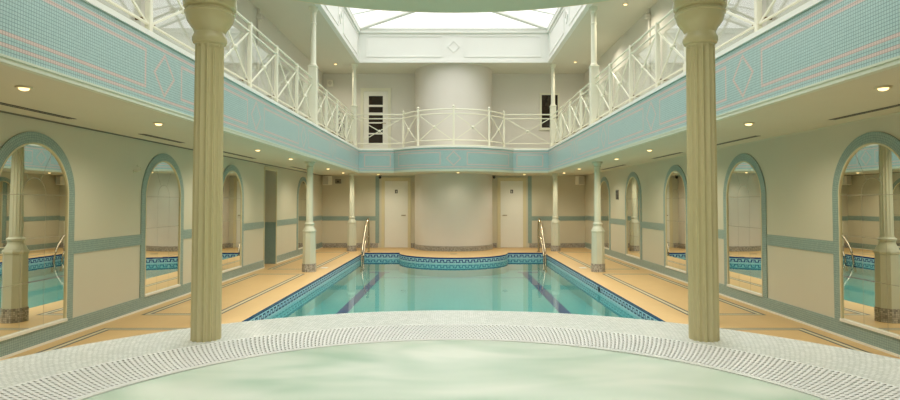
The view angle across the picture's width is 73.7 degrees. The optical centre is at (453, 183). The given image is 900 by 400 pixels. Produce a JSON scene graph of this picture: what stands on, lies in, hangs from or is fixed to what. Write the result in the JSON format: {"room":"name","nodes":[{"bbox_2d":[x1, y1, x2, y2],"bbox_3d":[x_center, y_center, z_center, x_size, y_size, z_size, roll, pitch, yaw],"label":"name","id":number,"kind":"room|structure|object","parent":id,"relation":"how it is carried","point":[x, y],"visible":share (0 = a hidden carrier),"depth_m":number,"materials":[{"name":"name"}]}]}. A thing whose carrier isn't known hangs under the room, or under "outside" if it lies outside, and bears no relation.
{"room":"spa","nodes":[
{"label":"spa","id":0,"kind":"room"},
{"bbox_2d":[0,0,322,317],"bbox_3d":[-4.920,-1.027,8.537,1.700,5.410,20.200,0,-2,0],"label":"wall","id":1,"kind":"structure","parent":0,"point":[107,189],"depth_m":7.78,"materials":[{"name":"beige paint"}]},
{"bbox_2d":[0,132,74,341],"bbox_3d":[-4.057,0.465,5.808,0.034,1.925,1.220,0,-2,0],"label":"arched mirror","id":2,"kind":"object","parent":1,"relation":"attached to","point":[37,186],"visible":1,"depth_m":5.82,"materials":[{"name":"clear mirror"}]},
{"bbox_2d":[0,242,322,359],"bbox_3d":[-4.068,1.591,8.454,0.024,0.170,20.200,0,-2,0],"label":"baseboard","id":3,"kind":"structure","parent":1,"relation":"attached to","point":[21,342],"depth_m":6.95,"materials":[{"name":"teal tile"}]},
{"bbox_2d":[139,153,183,297],"bbox_3d":[-4.057,0.547,8.407,0.034,1.925,1.220,0,-2,0],"label":"arched mirror","id":4,"kind":"object","parent":1,"relation":"attached to","point":[162,189],"visible":1,"depth_m":8.35,"materials":[{"name":"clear mirror"}]},
{"bbox_2d":[0,110,322,175],"bbox_3d":[-4.064,-0.545,8.521,0.012,0.016,20.200,0,-2,0],"label":"trim","id":5,"kind":"structure","parent":1,"relation":"attached to","point":[0,110],"depth_m":7.05,"materials":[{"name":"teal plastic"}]},
{"bbox_2d":[74,216,321,253],"bbox_3d":[-4.067,0.754,8.480,0.015,0.135,20.200,0,-2,0],"label":"trim","id":6,"kind":"structure","parent":1,"relation":"attached to","point":[82,246],"depth_m":7.33,"materials":[{"name":"paint"}]},
{"bbox_2d":[222,165,243,272],"bbox_3d":[-4.057,0.628,10.986,0.034,1.925,1.220,0,-2,0],"label":"arched mirror","id":7,"kind":"object","parent":1,"relation":"attached to","point":[233,191],"visible":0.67,"depth_m":11.04,"materials":[{"name":"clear mirror"}]},
{"bbox_2d":[256,9,262,91],"bbox_3d":[-4.008,-2.332,12.379,0.116,2.552,0.100,0,-2,0],"label":"post","id":8,"kind":"object","parent":1,"relation":"attached to","point":[258,16],"visible":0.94,"depth_m":12.37,"materials":[{"name":"metal"}]},
{"bbox_2d":[264,222,275,263],"bbox_3d":[-4.870,1.353,13.294,1.600,0.950,0.870,0,-2,0],"label":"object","id":9,"kind":"structure","parent":1,"relation":"attached to","point":[270,227],"depth_m":13.71,"materials":[{"name":"teal tile"}]},
{"bbox_2d":[263,167,277,263],"bbox_3d":[-4.060,0.744,13.313,0.040,2.170,0.920,0,-2,0],"label":"trim","id":10,"kind":"structure","parent":1,"relation":"attached to","point":[265,168],"depth_m":13.20,"materials":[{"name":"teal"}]},
{"bbox_2d":[296,177,306,249],"bbox_3d":[-4.057,0.791,16.183,0.034,1.925,1.220,0,-2,0],"label":"arched mirror","id":11,"kind":"object","parent":1,"relation":"attached to","point":[302,186],"visible":0.78,"depth_m":16.04,"materials":[{"name":"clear mirror"}]},
{"bbox_2d":[0,248,899,360],"bbox_3d":[-0.800,1.676,8.452,9.740,0.001,20.200,0,-2,0],"label":"floor","id":12,"kind":"structure","parent":0,"point":[664,297],"depth_m":8.77,"materials":[{"name":"stone"}]},
{"bbox_2d":[302,161,315,271],"bbox_3d":[-2.930,0.679,12.205,0.264,2.230,0.264,0,-2,0],"label":"column","id":13,"kind":"structure","parent":12,"relation":"on","point":[309,232],"depth_m":12.13,"materials":[{"name":"beige paint"}]},
{"bbox_2d":[347,173,356,250],"bbox_3d":[-2.930,0.838,17.282,0.264,2.230,0.264,0,-2,0],"label":"column","id":14,"kind":"structure","parent":12,"relation":"on","point":[351,224],"depth_m":17.20,"materials":[{"name":"beige paint"}]},
{"bbox_2d":[360,218,369,261],"bbox_3d":[-2.413,1.666,16.392,0.100,1.413,1.229,0,-2,1],"label":"pool handrail","id":15,"kind":"object","parent":12,"relation":"on","point":[363,246],"visible":0.94,"depth_m":16.46,"materials":[{"name":"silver metal"}]},
{"bbox_2d":[0,310,899,399],"bbox_3d":[0.000,1.180,1.934,5.320,0.583,5.320,0,-2,0],"label":"pool","id":16,"kind":"object","parent":12,"relation":"on","point":[80,372],"visible":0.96,"depth_m":3.38,"materials":[{"name":"white tile"}]},
{"bbox_2d":[183,0,236,341],"bbox_3d":[-1.499,-0.164,3.667,0.332,2.218,0.332,0,-2,0],"label":"fluted column","id":17,"kind":"structure","parent":16,"relation":"on","point":[210,21],"depth_m":3.60,"materials":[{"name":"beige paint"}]},
{"bbox_2d":[293,0,613,12],"bbox_3d":[0.000,-1.526,2.019,4.800,0.402,4.800,0,-2,0],"label":"canopy","id":18,"kind":"object","parent":17,"relation":"on","point":[430,6],"visible":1,"depth_m":4.22,"materials":[{"name":"green paint"}]},
{"bbox_2d":[84,340,822,399],"bbox_3d":[0.000,0.897,1.943,3.339,0.052,3.339,1,-2,-28],"label":"water","id":19,"kind":"object","parent":16,"relation":"in","point":[432,369],"visible":1,"depth_m":2.87,"materials":[{"name":"green liquid"}]},
{"bbox_2d":[673,0,726,341],"bbox_3d":[1.516,-0.164,3.667,0.332,2.218,0.332,0,-2,0],"label":"fluted column","id":20,"kind":"structure","parent":16,"relation":"on","point":[699,21],"depth_m":3.60,"materials":[{"name":"beige paint"}]},
{"bbox_2d":[242,253,664,321],"bbox_3d":[0.010,1.999,10.918,5.020,0.490,11.550,0,-2,0],"label":"swimming pool","id":21,"kind":"object","parent":12,"relation":"in","point":[315,298],"visible":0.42,"depth_m":11.46,"materials":[{"name":"liquid"}]},
{"bbox_2d":[322,258,584,284],"bbox_3d":[0.000,1.914,10.920,5.000,0.001,11.550,0,-2,0],"label":"pool water","id":22,"kind":"object","parent":21,"relation":"in","point":[536,271],"visible":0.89,"depth_m":13.37,"materials":[{"name":"teal liquid"}]},
{"bbox_2d":[271,283,636,318],"bbox_3d":[0.000,2.089,10.915,5.000,0.310,11.550,0,-2,0],"label":"basin","id":23,"kind":"object","parent":21,"relation":"in","point":[332,298],"depth_m":11.46,"materials":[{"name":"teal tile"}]},
{"bbox_2d":[537,218,546,261],"bbox_3d":[2.413,1.666,16.392,0.100,1.413,1.229,0,-2,-1],"label":"pool handrail","id":24,"kind":"object","parent":12,"relation":"on","point":[539,238],"visible":0.94,"depth_m":16.48,"materials":[{"name":"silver metal"}]},
{"bbox_2d":[551,173,559,250],"bbox_3d":[2.930,0.838,17.282,0.264,2.230,0.264,0,-2,0],"label":"column","id":25,"kind":"structure","parent":12,"relation":"on","point":[555,224],"depth_m":17.20,"materials":[{"name":"beige paint"}]},
{"bbox_2d":[591,161,604,271],"bbox_3d":[2.930,0.679,12.205,0.264,2.230,0.264,0,-2,0],"label":"column","id":26,"kind":"structure","parent":12,"relation":"on","point":[597,232],"depth_m":12.13,"materials":[{"name":"beige paint"}]},
{"bbox_2d":[0,0,899,175],"bbox_3d":[0.000,-0.915,8.533,8.132,0.734,20.192,0,-2,0],"label":"gallery","id":27,"kind":"object","parent":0,"point":[86,61],"visible":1,"depth_m":5.38,"materials":[{"name":"tile"}]},
{"bbox_2d":[14,86,32,90],"bbox_3d":[-3.060,-0.671,4.273,0.110,0.026,0.110,0,-2,0],"label":"recessed light","id":28,"kind":"object","parent":27,"relation":"attached to","point":[22,88],"visible":1,"depth_m":4.25,"materials":[{"name":"beige"}]},
{"bbox_2d":[0,102,74,118],"bbox_3d":[-3.761,-0.656,5.173,0.083,0.003,1.500,0,-2,0],"label":"diffuser","id":29,"kind":"object","parent":27,"relation":"attached to","point":[1,103],"visible":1,"depth_m":5.36,"materials":[{"name":"black metal"}]},
{"bbox_2d":[105,0,194,51],"bbox_3d":[-2.893,-1.881,5.237,0.106,0.990,3.750,0,-2,0],"label":"railing","id":30,"kind":"object","parent":27,"relation":"on","point":[147,19],"visible":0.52,"depth_m":5.65,"materials":[{"name":"beige paint"}]},
{"bbox_2d":[153,122,163,125],"bbox_3d":[-3.060,-0.610,6.222,0.110,0.026,0.110,0,-2,0],"label":"recessed light","id":31,"kind":"object","parent":27,"relation":"attached to","point":[155,123],"visible":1,"depth_m":6.19,"materials":[{"name":"beige"}]},
{"bbox_2d":[139,134,183,142],"bbox_3d":[-3.761,-0.574,7.772,0.083,0.003,1.100,0,-2,0],"label":"diffuser","id":32,"kind":"object","parent":27,"relation":"attached to","point":[139,134],"visible":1,"depth_m":7.72,"materials":[{"name":"black metal"}]},
{"bbox_2d":[223,151,255,158],"bbox_3d":[-3.761,-0.496,10.271,0.083,0.003,2.100,0,-2,0],"label":"diffuser","id":33,"kind":"object","parent":27,"relation":"attached to","point":[223,151],"visible":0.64,"depth_m":10.54,"materials":[{"name":"black metal"}]},
{"bbox_2d":[224,11,312,119],"bbox_3d":[-2.893,-1.740,9.745,0.106,0.990,4.870,0,-2,0],"label":"railing","id":34,"kind":"object","parent":27,"relation":"on","point":[249,80],"visible":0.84,"depth_m":9.36,"materials":[{"name":"white metal"}]},
{"bbox_2d":[308,6,318,124],"bbox_3d":[-2.880,-2.390,12.301,0.192,2.450,0.192,0,-2,0],"label":"column","id":35,"kind":"structure","parent":27,"relation":"on","point":[312,68],"depth_m":12.24,"materials":[{"name":"beige paint"}]},
{"bbox_2d":[318,83,353,143],"bbox_3d":[-2.893,-1.580,14.817,0.106,0.990,4.880,0,-2,0],"label":"railing","id":36,"kind":"object","parent":27,"relation":"on","point":[326,97],"visible":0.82,"depth_m":14.77,"materials":[{"name":"white metal"}]},
{"bbox_2d":[351,63,357,147],"bbox_3d":[-2.880,-2.230,17.379,0.192,2.450,0.192,0,-2,0],"label":"column","id":37,"kind":"structure","parent":27,"relation":"on","point":[354,106],"depth_m":17.29,"materials":[{"name":"beige paint"}]},
{"bbox_2d":[356,114,401,143],"bbox_3d":[-2.143,-1.558,17.299,1.315,0.871,0.084,0,-2,0],"label":"railing","id":38,"kind":"object","parent":37,"relation":"attached to","point":[379,131],"visible":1,"depth_m":17.30,"materials":[{"name":"white metal"}]},
{"bbox_2d":[402,105,504,147],"bbox_3d":[0.000,-1.569,16.778,2.968,1.090,1.110,0,-2,0],"label":"railing","id":39,"kind":"object","parent":27,"relation":"on","point":[453,108],"visible":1,"depth_m":16.58,"materials":[{"name":"white metal"}]},
{"bbox_2d":[549,63,556,146],"bbox_3d":[2.880,-2.230,17.379,0.192,2.450,0.192,0,-2,0],"label":"column","id":40,"kind":"structure","parent":27,"relation":"on","point":[552,106],"depth_m":17.33,"materials":[{"name":"beige paint"}]},
{"bbox_2d":[505,114,550,143],"bbox_3d":[2.143,-1.558,17.299,1.315,0.871,0.084,0,-2,0],"label":"railing","id":41,"kind":"object","parent":40,"relation":"attached to","point":[505,114],"visible":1,"depth_m":17.30,"materials":[{"name":"white metal"}]},
{"bbox_2d":[553,83,589,143],"bbox_3d":[2.893,-1.580,14.817,0.106,0.990,4.880,0,-2,0],"label":"railing","id":42,"kind":"object","parent":27,"relation":"on","point":[581,125],"visible":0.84,"depth_m":14.78,"materials":[{"name":"white metal"}]},
{"bbox_2d":[589,6,599,124],"bbox_3d":[2.880,-2.390,12.301,0.192,2.450,0.192,0,-2,0],"label":"column","id":43,"kind":"structure","parent":27,"relation":"on","point":[594,67],"depth_m":12.24,"materials":[{"name":"beige paint"}]},
{"bbox_2d":[595,9,683,119],"bbox_3d":[2.893,-1.740,9.745,0.106,0.990,4.870,0,-2,0],"label":"railing","id":44,"kind":"object","parent":27,"relation":"on","point":[657,34],"visible":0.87,"depth_m":9.26,"materials":[{"name":"white metal"}]},
{"bbox_2d":[651,152,682,158],"bbox_3d":[3.759,-0.485,10.620,0.083,0.003,1.400,0,-2,0],"label":"diffuser","id":45,"kind":"object","parent":27,"relation":"attached to","point":[678,152],"visible":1,"depth_m":10.54,"materials":[{"name":"black metal"}]},
{"bbox_2d":[683,47,685,71],"bbox_3d":[2.880,-2.549,7.234,0.192,2.450,0.192,0,-2,0],"label":"column","id":46,"kind":"structure","parent":27,"relation":"on","point":[684,64],"depth_m":7.24,"materials":[{"name":"beige paint"}]},
{"bbox_2d":[717,136,757,144],"bbox_3d":[3.759,-0.555,8.372,0.083,0.003,1.900,0,-2,0],"label":"diffuser","id":47,"kind":"object","parent":27,"relation":"attached to","point":[751,136],"visible":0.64,"depth_m":7.97,"materials":[{"name":"black metal"}]},
{"bbox_2d":[715,0,801,50],"bbox_3d":[2.893,-1.881,5.237,0.106,0.990,3.750,0,-2,0],"label":"railing","id":48,"kind":"object","parent":27,"relation":"on","point":[758,19],"visible":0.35,"depth_m":5.65,"materials":[{"name":"beige paint"}]},
{"bbox_2d":[828,104,899,119],"bbox_3d":[3.759,-0.646,5.498,0.083,0.003,0.950,0,-2,0],"label":"diffuser","id":49,"kind":"object","parent":27,"relation":"attached to","point":[896,105],"visible":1,"depth_m":5.48,"materials":[{"name":"black metal"}]},
{"bbox_2d":[874,86,892,90],"bbox_3d":[3.060,-0.671,4.273,0.110,0.026,0.110,0,-2,0],"label":"recessed light","id":50,"kind":"object","parent":27,"relation":"attached to","point":[880,88],"visible":1,"depth_m":4.25,"materials":[{"name":"beige"}]},
{"bbox_2d":[415,63,491,245],"bbox_3d":[0.000,-0.733,17.917,2.360,5.410,1.430,0,-2,0],"label":"wall","id":51,"kind":"structure","parent":0,"point":[452,209],"depth_m":17.35,"materials":[{"name":"paint"}]},
{"bbox_2d":[322,74,584,247],"bbox_3d":[0.000,-0.708,18.707,8.440,5.410,0.150,0,-2,0],"label":"wall","id":52,"kind":"structure","parent":0,"point":[511,93],"depth_m":18.65,"materials":[{"name":"paint"}]},
{"bbox_2d":[323,176,331,184],"bbox_3d":[-3.833,-0.077,18.414,0.220,0.270,0.371,-1,-2,20],"label":"wall speaker","id":53,"kind":"object","parent":52,"relation":"attached to","point":[327,180],"visible":1,"depth_m":18.25,"materials":[{"name":"beige plastic"}]},
{"bbox_2d":[323,177,327,183],"bbox_3d":[-3.896,-0.082,18.244,0.180,0.230,0.009,-1,-2,20],"label":"grille","id":54,"kind":"object","parent":53,"relation":"attached to","point":[325,179],"depth_m":18.24,"materials":[{"name":"beige"}]},
{"bbox_2d":[327,80,333,86],"bbox_3d":[-3.830,-3.106,18.644,0.200,0.200,0.125,0,-2,0],"label":"speaker","id":55,"kind":"object","parent":52,"relation":"attached to","point":[330,83],"visible":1,"depth_m":18.59},
{"bbox_2d":[335,179,340,183],"bbox_3d":[-3.570,-0.057,18.556,0.180,0.140,0.110,0,-2,0],"label":"sensor","id":56,"kind":"object","parent":52,"relation":"attached to","point":[337,181],"visible":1,"depth_m":18.53,"materials":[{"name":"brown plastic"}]},
{"bbox_2d":[360,88,391,147],"bbox_3d":[-2.420,-1.908,18.637,0.970,2.105,0.085,0,-2,0],"label":"door","id":57,"kind":"structure","parent":52,"relation":"in","point":[373,100],"depth_m":18.66,"materials":[{"name":"beige paint"}]},
{"bbox_2d":[381,178,410,247],"bbox_3d":[-1.775,0.911,18.548,0.930,2.165,0.085,0,-2,0],"label":"door","id":58,"kind":"structure","parent":52,"relation":"in","point":[396,192],"depth_m":18.56,"materials":[{"name":"beige wood"}]},
{"bbox_2d":[322,176,584,242],"bbox_3d":[0.000,0.809,18.580,8.140,2.090,0.017,0,-2,0],"label":"trim","id":59,"kind":"structure","parent":52,"relation":"attached to","point":[375,218],"depth_m":18.57,"materials":[{"name":"teal tile"}]},
{"bbox_2d":[322,243,584,251],"bbox_3d":[0.000,1.899,17.830,8.140,0.145,1.458,0,-2,0],"label":"baseboard","id":60,"kind":"structure","parent":52,"relation":"attached to","point":[324,245],"depth_m":18.53,"materials":[{"name":"grey tile"}]},
{"bbox_2d":[497,178,525,247],"bbox_3d":[1.800,0.911,18.548,0.910,2.165,0.085,0,-2,0],"label":"door","id":61,"kind":"structure","parent":52,"relation":"in","point":[511,222],"depth_m":18.56,"materials":[{"name":"beige wood"}]},
{"bbox_2d":[539,93,559,129],"bbox_3d":[2.990,-2.225,18.659,0.660,1.160,0.060,0,-2,0],"label":"window","id":62,"kind":"structure","parent":52,"relation":"in","point":[545,98],"depth_m":18.67,"materials":[{"name":"black glass"}]},
{"bbox_2d":[575,176,584,184],"bbox_3d":[3.833,-0.077,18.414,0.220,0.270,0.371,1,-2,-20],"label":"wall speaker","id":63,"kind":"object","parent":52,"relation":"attached to","point":[579,180],"visible":1,"depth_m":18.26,"materials":[{"name":"beige plastic"}]},
{"bbox_2d":[579,177,583,183],"bbox_3d":[3.896,-0.082,18.244,0.180,0.230,0.009,1,-2,-20],"label":"grille","id":64,"kind":"object","parent":63,"relation":"attached to","point":[581,179],"depth_m":18.24,"materials":[{"name":"beige"}]},
{"bbox_2d":[315,4,591,62],"bbox_3d":[0.000,-4.180,8.335,5.620,0.880,17.800,0,-2,0],"label":"wall","id":65,"kind":"structure","parent":0,"point":[376,46],"depth_m":17.13,"materials":[{"name":"white paint"}]},
{"bbox_2d":[325,5,357,54],"bbox_3d":[-2.704,-4.174,8.545,0.023,0.620,16.680,0,-2,0],"label":"trim","id":66,"kind":"structure","parent":65,"relation":"attached to","point":[325,5],"depth_m":14.68,"materials":[{"name":"white paint"}]},
{"bbox_2d":[318,4,588,62],"bbox_3d":[0.000,-4.185,8.346,5.460,0.950,17.620,0,-2,0],"label":"trim","id":67,"kind":"structure","parent":65,"relation":"attached to","point":[321,6],"depth_m":17.09,"materials":[{"name":"white paint"}]},
{"bbox_2d":[366,35,540,56],"bbox_3d":[0.000,-3.904,17.125,5.000,0.620,0.023,0,-2,0],"label":"trim","id":68,"kind":"structure","parent":65,"relation":"attached to","point":[366,35],"depth_m":17.12,"materials":[{"name":"white paint"}]},
{"bbox_2d":[349,8,557,29],"bbox_3d":[0.000,-4.975,8.360,5.540,0.707,17.720,0,-2,0],"label":"window","id":69,"kind":"structure","parent":65,"relation":"in","point":[367,26],"depth_m":16.94,"materials":[{"name":"white"}]},
{"bbox_2d":[549,5,581,54],"bbox_3d":[2.704,-4.174,8.545,0.023,0.620,16.680,0,-2,0],"label":"trim","id":70,"kind":"structure","parent":65,"relation":"attached to","point":[581,5],"depth_m":14.70,"materials":[{"name":"white paint"}]},
{"bbox_2d":[249,0,658,73],"bbox_3d":[0.000,-3.789,8.698,8.440,0.120,20.350,0,-2,0],"label":"ceiling","id":71,"kind":"structure","parent":0,"point":[292,18],"depth_m":14.69,"materials":[{"name":"paint"}]},
{"bbox_2d":[584,0,899,317],"bbox_3d":[4.145,-1.027,8.537,0.150,5.410,20.200,0,-2,0],"label":"wall","id":72,"kind":"structure","parent":0,"point":[798,170],"depth_m":7.71,"materials":[{"name":"beige paint"}]},
{"bbox_2d":[601,177,610,249],"bbox_3d":[4.057,0.791,16.183,0.034,1.925,1.220,0,-2,0],"label":"arched mirror","id":73,"kind":"object","parent":72,"relation":"attached to","point":[605,190],"visible":0.62,"depth_m":15.95,"materials":[{"name":"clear mirror"}]},
{"bbox_2d":[616,190,618,199],"bbox_3d":[4.059,0.288,14.898,0.022,0.240,0.220,0,-2,0],"label":"air vent","id":74,"kind":"object","parent":72,"relation":"in","point":[617,191],"visible":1,"depth_m":14.84,"materials":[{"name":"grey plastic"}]},
{"bbox_2d":[625,172,641,258],"bbox_3d":[4.057,0.710,13.584,0.034,1.925,1.220,0,-2,0],"label":"arched mirror","id":75,"kind":"object","parent":72,"relation":"attached to","point":[633,197],"visible":1,"depth_m":13.56,"materials":[{"name":"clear mirror"}]},
{"bbox_2d":[644,9,650,90],"bbox_3d":[4.008,-2.332,12.379,0.116,2.552,0.100,0,-2,0],"label":"conduit pipe","id":76,"kind":"object","parent":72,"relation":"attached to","point":[646,16],"visible":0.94,"depth_m":12.37,"materials":[{"name":"metal"}]},
{"bbox_2d":[663,165,687,273],"bbox_3d":[4.057,0.628,10.986,0.034,1.925,1.220,0,-2,0],"label":"arched mirror","id":77,"kind":"object","parent":72,"relation":"attached to","point":[675,185],"visible":0.98,"depth_m":10.99,"materials":[{"name":"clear mirror"}]},
{"bbox_2d":[585,216,832,253],"bbox_3d":[4.067,0.754,8.480,0.015,0.135,20.200,0,-2,0],"label":"trim","id":78,"kind":"structure","parent":72,"relation":"attached to","point":[824,246],"depth_m":7.32,"materials":[{"name":"teal tile"}]},
{"bbox_2d":[585,242,899,357],"bbox_3d":[4.068,1.591,8.454,0.024,0.170,20.200,0,-2,0],"label":"baseboard","id":79,"kind":"structure","parent":72,"relation":"attached to","point":[885,342],"depth_m":7.10,"materials":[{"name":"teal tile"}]},
{"bbox_2d":[585,112,899,175],"bbox_3d":[4.064,-0.545,8.521,0.012,0.016,20.200,0,-2,0],"label":"trim","id":80,"kind":"structure","parent":72,"relation":"attached to","point":[896,112],"depth_m":7.15,"materials":[{"name":"paint"}]},
{"bbox_2d":[723,153,767,297],"bbox_3d":[4.057,0.547,8.407,0.034,1.925,1.220,0,-2,0],"label":"arched mirror","id":81,"kind":"object","parent":72,"relation":"attached to","point":[744,190],"visible":1,"depth_m":8.36,"materials":[{"name":"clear mirror"}]},
{"bbox_2d":[832,132,899,338],"bbox_3d":[4.057,0.465,5.808,0.034,1.925,1.220,0,-2,0],"label":"arched mirror","id":82,"kind":"object","parent":72,"relation":"attached to","point":[866,180],"visible":1,"depth_m":5.88,"materials":[{"name":"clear mirror"}]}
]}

